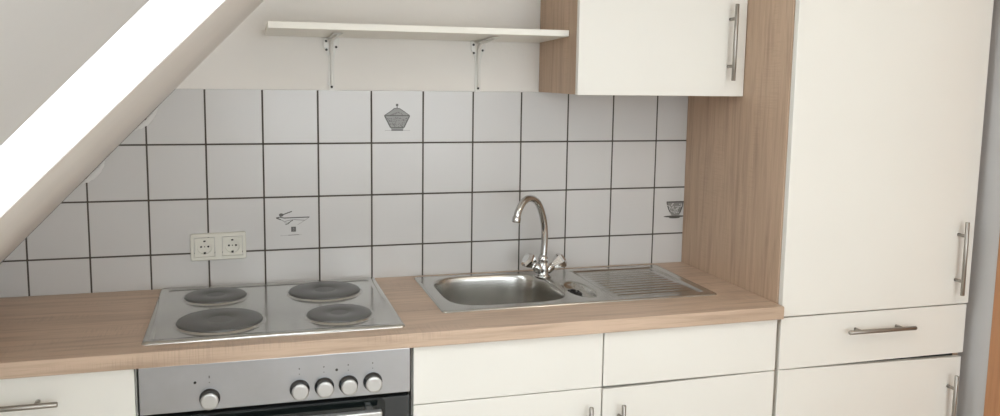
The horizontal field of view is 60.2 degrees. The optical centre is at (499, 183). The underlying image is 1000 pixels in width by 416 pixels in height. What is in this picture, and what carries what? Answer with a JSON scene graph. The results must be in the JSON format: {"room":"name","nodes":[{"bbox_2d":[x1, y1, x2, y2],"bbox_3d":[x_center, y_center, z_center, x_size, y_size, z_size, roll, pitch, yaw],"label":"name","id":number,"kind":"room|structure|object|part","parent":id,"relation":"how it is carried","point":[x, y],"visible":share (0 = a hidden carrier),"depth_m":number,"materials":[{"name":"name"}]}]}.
{"room":"kitchen","nodes":[
{"label":"kitchen","id":0,"kind":"room"},
{"bbox_2d":[0,0,263,262],"bbox_3d":[-0.114,0.086,0.320,1.888,2.753,4.450,-1,8,-17],"label":"sloped ceiling","id":1,"kind":"structure","parent":0,"point":[77,77],"depth_m":1.23,"materials":[{"name":"grey paint"}]},
{"bbox_2d":[0,0,687,297],"bbox_3d":[-0.361,-0.179,2.594,4.500,2.700,0.181,-1,8,-17],"label":"wall","id":2,"kind":"structure","parent":0,"point":[401,168],"depth_m":2.50,"materials":[{"name":"tile"}]},
{"bbox_2d":[190,231,245,260],"bbox_3d":[-0.787,0.175,2.412,0.148,0.078,0.012,-1,8,-17],"label":"double socket","id":3,"kind":"object","parent":2,"relation":"attached to","point":[205,249],"visible":1,"depth_m":2.41,"materials":[{"name":"plastic"}]},
{"bbox_2d":[276,211,308,235],"bbox_3d":[-0.593,0.113,2.469,0.093,0.072,0.001,-1,8,-17],"label":"decal","id":4,"kind":"object","parent":2,"relation":"on","point":[288,223],"depth_m":2.47},
{"bbox_2d":[323,33,342,89],"bbox_3d":[-0.451,-0.330,2.355,0.046,0.153,0.193,-1,8,-17],"label":"shelf bracket","id":5,"kind":"object","parent":2,"relation":"attached to","point":[331,44],"visible":1,"depth_m":2.44,"materials":[{"name":"white metal"}]},
{"bbox_3d":[-0.450,-0.401,2.344,0.024,0.009,0.188,-1,8,-17],"label":"shelf arm","id":6,"kind":"part","parent":5,"relation":"part of","materials":[{"name":"white paint"}]},
{"bbox_2d":[265,21,568,42],"bbox_3d":[-0.229,-0.416,2.377,0.802,0.027,0.250,-1,8,-17],"label":"wall shelf","id":7,"kind":"object","parent":2,"relation":"attached to","point":[273,28],"visible":1,"depth_m":2.30,"materials":[{"name":"white wood"}]},
{"bbox_2d":[470,37,499,91],"bbox_3d":[-0.039,-0.340,2.477,0.046,0.153,0.193,-1,8,-17],"label":"shelf bracket","id":8,"kind":"object","parent":2,"relation":"attached to","point":[477,48],"visible":1,"depth_m":2.56,"materials":[{"name":"white metal"}]},
{"bbox_3d":[-0.066,-0.348,2.567,0.046,0.146,0.006,-1,8,-17],"label":"wall leg","id":9,"kind":"part","parent":8,"relation":"part of","materials":[{"name":"white paint"}]},
{"bbox_3d":[-0.037,-0.411,2.466,0.024,0.009,0.188,-1,8,-17],"label":"shelf arm","id":10,"kind":"part","parent":8,"relation":"part of","materials":[{"name":"white paint"}]},
{"bbox_2d":[539,0,747,95],"bbox_3d":[0.417,-0.618,2.486,0.508,0.718,0.359,-1,8,-17],"label":"upper cabinet","id":11,"kind":"object","parent":2,"relation":"attached to","point":[612,47],"visible":1,"depth_m":2.38,"materials":[{"name":"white wood"}]},
{"bbox_3d":[0.174,-0.617,2.444,0.016,0.717,0.301,-1,8,-17],"label":"panel","id":12,"kind":"part","parent":11,"relation":"part of","materials":[{"name":"brown wood"}]},
{"bbox_3d":[0.653,-0.396,2.418,0.013,0.212,0.039,-1,8,-17],"label":"handle","id":13,"kind":"part","parent":11,"relation":"part of","materials":[{"name":"metal"}]},
{"bbox_2d":[956,0,999,415],"bbox_3d":[1.936,0.165,0.947,0.150,2.500,4.450,-1,8,-17],"label":"wall","id":14,"kind":"structure","parent":0,"point":[979,308],"depth_m":2.49,"materials":[{"name":"paint"}]},
{"bbox_2d":[983,235,999,415],"bbox_3d":[1.581,0.239,1.956,0.159,2.090,1.003,-1,8,-17],"label":"door","id":15,"kind":"structure","parent":14,"relation":"in","point":[992,394],"depth_m":2.44,"materials":[{"name":"brown wood"}]},
{"bbox_3d":[0.216,1.493,0.604,4.600,0.100,4.750,-1,8,-17],"label":"floor","id":16,"kind":"structure","parent":0,"visible":0},
{"bbox_2d":[0,369,139,415],"bbox_3d":[-1.107,0.799,2.087,0.500,0.864,0.579,-1,8,-17],"label":"base cabinet","id":17,"kind":"object","parent":16,"relation":"on","point":[106,393],"visible":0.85,"depth_m":1.83,"materials":[{"name":"beige paint"}]},
{"bbox_3d":[-1.034,0.462,1.780,0.222,0.012,0.037,-1,8,-17],"label":"handle","id":18,"kind":"part","parent":17,"relation":"part of","materials":[{"name":"metal"}]},
{"bbox_3d":[-0.883,0.741,2.177,0.016,0.764,0.522,-1,8,-17],"label":"panel","id":19,"kind":"part","parent":17,"relation":"part of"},
{"bbox_2d":[138,348,409,415],"bbox_3d":[-0.573,0.790,2.235,0.605,0.862,0.586,-1,8,-17],"label":"oven","id":20,"kind":"object","parent":16,"relation":"on","point":[366,383],"visible":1,"depth_m":1.96,"materials":[{"name":"metal"}]},
{"bbox_3d":[-0.642,0.478,1.906,0.045,0.045,0.021,-1,8,-17],"label":"knob","id":21,"kind":"part","parent":20,"relation":"part of","materials":[{"name":"silver metal"}]},
{"bbox_3d":[-0.508,0.801,2.019,0.594,0.595,0.036,-1,8,-17],"label":"door","id":22,"kind":"part","parent":20,"relation":"part of","materials":[{"name":"glass"}]},
{"bbox_3d":[-0.503,0.777,1.997,0.477,0.539,0.002,-1,8,-17],"label":"door glass","id":23,"kind":"part","parent":20,"relation":"part of","materials":[{"name":"black glass"}]},
{"bbox_3d":[-0.455,0.471,1.961,0.045,0.045,0.021,-1,8,-17],"label":"knob","id":24,"kind":"part","parent":20,"relation":"part of","materials":[{"name":"silver metal"}]},
{"bbox_3d":[-0.402,0.469,1.977,0.045,0.045,0.021,-1,8,-17],"label":"knob","id":25,"kind":"part","parent":20,"relation":"part of","materials":[{"name":"silver metal"}]},
{"bbox_3d":[-0.492,0.533,1.942,0.448,0.015,0.048,-1,8,-17],"label":"door handle","id":26,"kind":"part","parent":20,"relation":"part of","materials":[{"name":"silver metal"}]},
{"bbox_3d":[-0.349,0.467,1.993,0.045,0.045,0.021,-1,8,-17],"label":"knob","id":27,"kind":"part","parent":20,"relation":"part of","materials":[{"name":"silver metal"}]},
{"bbox_3d":[-0.295,0.464,2.009,0.045,0.045,0.021,-1,8,-17],"label":"knob","id":28,"kind":"part","parent":20,"relation":"part of","materials":[{"name":"silver metal"}]},
{"bbox_2d":[409,320,776,415],"bbox_3d":[0.193,0.770,2.474,0.996,0.864,0.579,-1,8,-17],"label":"base cabinet","id":29,"kind":"object","parent":16,"relation":"on","point":[718,369],"visible":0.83,"depth_m":2.19,"materials":[{"name":"beige paint"}]},
{"bbox_2d":[0,262,783,378],"bbox_3d":[-0.318,0.333,2.280,2.078,0.035,0.569,-1,8,-17],"label":"countertop","id":30,"kind":"structure","parent":29,"relation":"on","point":[44,335],"depth_m":2.09,"materials":[{"name":"brown wood"}]},
{"bbox_2d":[141,277,404,344],"bbox_3d":[-0.580,0.313,2.221,0.589,0.011,0.507,-1,8,-17],"label":"cooktop","id":31,"kind":"object","parent":30,"relation":"in","point":[254,310],"visible":1,"depth_m":2.16,"materials":[{"name":"metal"}]},
{"bbox_2d":[414,264,716,312],"bbox_3d":[0.177,0.369,2.498,0.791,0.156,0.389,-1,8,-17],"label":"sink","id":32,"kind":"object","parent":30,"relation":"in","point":[520,289],"visible":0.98,"depth_m":2.56,"materials":[{"name":"metal"}]},
{"bbox_3d":[-0.007,0.373,2.449,0.343,0.155,0.332,-1,8,-17],"label":"bowl","id":33,"kind":"part","parent":32,"relation":"part of","materials":[{"name":"metal"}]},
{"bbox_2d":[512,195,566,277],"bbox_3d":[0.105,0.155,2.552,0.216,0.254,0.078,-5,9,-37],"label":"tap","id":34,"kind":"object","parent":32,"relation":"on","point":[542,268],"visible":1,"depth_m":2.57,"materials":[{"name":"silver metal"}]},
{"bbox_3d":[0.086,0.230,2.565,0.044,0.044,0.044,3,7,14],"label":"handle","id":35,"kind":"part","parent":34,"relation":"part of","materials":[{"name":"silver metal"}]},
{"bbox_3d":[0.091,0.135,2.528,0.021,0.210,0.159,7,9,38],"label":"spout","id":36,"kind":"part","parent":34,"relation":"part of","materials":[{"name":"silver metal"}]},
{"bbox_3d":[0.116,0.255,2.586,0.042,0.040,0.033,-1,8,-17],"label":"valve arm","id":37,"kind":"part","parent":34,"relation":"part of","materials":[{"name":"silver metal"}]},
{"bbox_3d":[0.145,0.256,2.597,0.042,0.039,0.032,-1,8,-17],"label":"valve arm","id":38,"kind":"part","parent":34,"relation":"part of","materials":[{"name":"silver metal"}]},
{"bbox_3d":[0.180,0.232,2.603,0.045,0.043,0.045,6,9,33],"label":"handle","id":39,"kind":"part","parent":34,"relation":"part of","materials":[{"name":"silver metal"}]},
{"bbox_2d":[560,281,598,297],"bbox_3d":[0.223,0.309,2.450,0.082,0.022,0.200,-1,8,-17],"label":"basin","id":40,"kind":"object","parent":32,"relation":"in","point":[573,289],"depth_m":2.47,"materials":[{"name":"metal"}]},
{"bbox_3d":[-0.284,0.728,2.355,0.016,0.764,0.522,-1,8,-17],"label":"panel","id":41,"kind":"part","parent":29,"relation":"part of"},
{"bbox_3d":[0.019,0.828,2.172,0.486,0.614,0.018,-1,8,-17],"label":"door","id":42,"kind":"part","parent":29,"relation":"part of","materials":[{"name":"beige paint"}]},
{"bbox_3d":[0.025,0.450,2.124,0.486,0.143,0.018,-1,8,-17],"label":"drawer","id":43,"kind":"part","parent":29,"relation":"part of","materials":[{"name":"beige paint"}]},
{"bbox_3d":[0.224,0.658,2.184,0.012,0.200,0.037,-1,8,-17],"label":"handle","id":44,"kind":"part","parent":29,"relation":"part of","materials":[{"name":"metal"}]},
{"bbox_3d":[0.309,0.659,2.209,0.012,0.200,0.037,-1,8,-17],"label":"handle","id":45,"kind":"part","parent":29,"relation":"part of","materials":[{"name":"metal"}]},
{"bbox_3d":[0.496,0.820,2.314,0.503,0.620,0.018,-1,8,-17],"label":"door","id":46,"kind":"part","parent":29,"relation":"part of","materials":[{"name":"beige paint"}]},
{"bbox_3d":[0.502,0.439,2.266,0.503,0.142,0.018,-1,8,-17],"label":"drawer","id":47,"kind":"part","parent":29,"relation":"part of","materials":[{"name":"beige paint"}]},
{"bbox_2d":[681,0,993,415],"bbox_3d":[0.986,0.089,2.629,0.629,2.200,0.590,-1,8,-17],"label":"tall cabinet","id":48,"kind":"object","parent":16,"relation":"on","point":[839,190],"visible":0.97,"depth_m":2.38,"materials":[{"name":"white wood"}]},
{"bbox_3d":[0.685,0.092,2.568,0.018,2.200,0.534,-1,8,-17],"label":"panel","id":49,"kind":"part","parent":48,"relation":"part of","materials":[{"name":"brown wood"}]},
{"bbox_3d":[1.045,0.804,2.477,0.618,0.614,0.018,-1,8,-17],"label":"door","id":50,"kind":"part","parent":48,"relation":"part of","materials":[{"name":"beige paint"}]},
{"bbox_3d":[1.053,0.426,2.430,0.622,0.144,0.018,-1,8,-17],"label":"drawer","id":51,"kind":"part","parent":48,"relation":"part of","materials":[{"name":"beige paint"}]},
{"bbox_3d":[1.058,0.405,2.401,0.222,0.013,0.037,-1,8,-17],"label":"handle","id":52,"kind":"part","parent":48,"relation":"part of","materials":[{"name":"metal"}]},
{"bbox_3d":[1.066,-0.310,2.337,0.626,1.333,0.018,-1,8,-17],"label":"door","id":53,"kind":"part","parent":48,"relation":"part of","materials":[{"name":"beige paint"}]},
{"bbox_3d":[0.974,0.402,2.691,0.591,0.156,0.521,-1,8,-17],"label":"shelf panel","id":54,"kind":"part","parent":48,"relation":"part of","materials":[{"name":"white wood"}]},
{"bbox_3d":[1.311,0.657,2.510,0.012,0.212,0.037,-1,8,-17],"label":"handle","id":55,"kind":"part","parent":48,"relation":"part of","materials":[{"name":"metal"}]},
{"bbox_3d":[1.312,0.212,2.452,0.014,0.212,0.037,-1,8,-17],"label":"handle","id":56,"kind":"part","parent":48,"relation":"part of","materials":[{"name":"metal"}]}
]}

